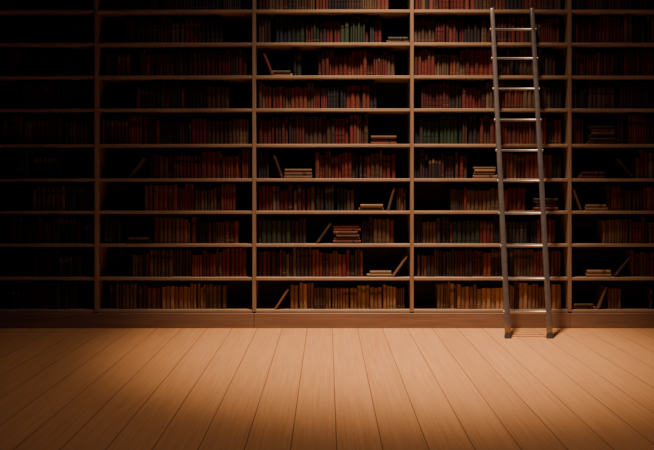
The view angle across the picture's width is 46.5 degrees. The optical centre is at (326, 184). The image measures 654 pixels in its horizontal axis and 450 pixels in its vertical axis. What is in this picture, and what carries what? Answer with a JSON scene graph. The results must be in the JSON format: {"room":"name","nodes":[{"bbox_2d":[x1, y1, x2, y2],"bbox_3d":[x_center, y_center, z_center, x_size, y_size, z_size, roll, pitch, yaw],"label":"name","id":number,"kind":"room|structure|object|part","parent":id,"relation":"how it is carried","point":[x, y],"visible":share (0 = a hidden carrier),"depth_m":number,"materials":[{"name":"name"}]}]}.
{"room":"library","nodes":[
{"label":"library","id":0,"kind":"room"},
{"bbox_2d":[0,328,653,449],"bbox_3d":[0.100,1.526,2.960,14.600,0.050,10.920,0,0,0],"label":"floor","id":1,"kind":"structure","parent":0,"point":[61,388],"depth_m":5.62,"materials":[{"name":"brown wood"}]},
{"bbox_2d":[0,0,653,327],"bbox_3d":[0.063,-0.547,8.180,11.672,4.097,0.400,0,0,0],"label":"bookcase","id":2,"kind":"object","parent":1,"relation":"on","point":[253,299],"visible":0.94,"depth_m":8.28,"materials":[{"name":"brown wood"}]},
{"bbox_2d":[0,0,653,308],"bbox_3d":[-0.040,-0.588,8.158,11.321,3.798,0.262,0,0,0],"label":"books","id":3,"kind":"object","parent":2,"relation":"in","point":[296,129],"visible":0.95,"depth_m":8.07,"materials":[{"name":"paper"}]},
{"bbox_2d":[489,8,553,338],"bbox_3d":[1.956,-0.174,7.706,0.531,3.350,0.524,0,0,0],"label":"ladder","id":4,"kind":"object","parent":1,"relation":"on","point":[549,328],"visible":1,"depth_m":7.68,"materials":[{"name":"metal"}]},
{"bbox_3d":[1.749,-0.192,7.712,0.058,3.313,0.516,0,0,-6],"label":"rail","id":5,"kind":"part","parent":4,"relation":"part of","materials":[{"name":"metal"}]},
{"bbox_3d":[2.161,-0.192,7.712,0.058,3.313,0.516,0,0,-6],"label":"rail","id":6,"kind":"part","parent":4,"relation":"part of","materials":[{"name":"metal"}]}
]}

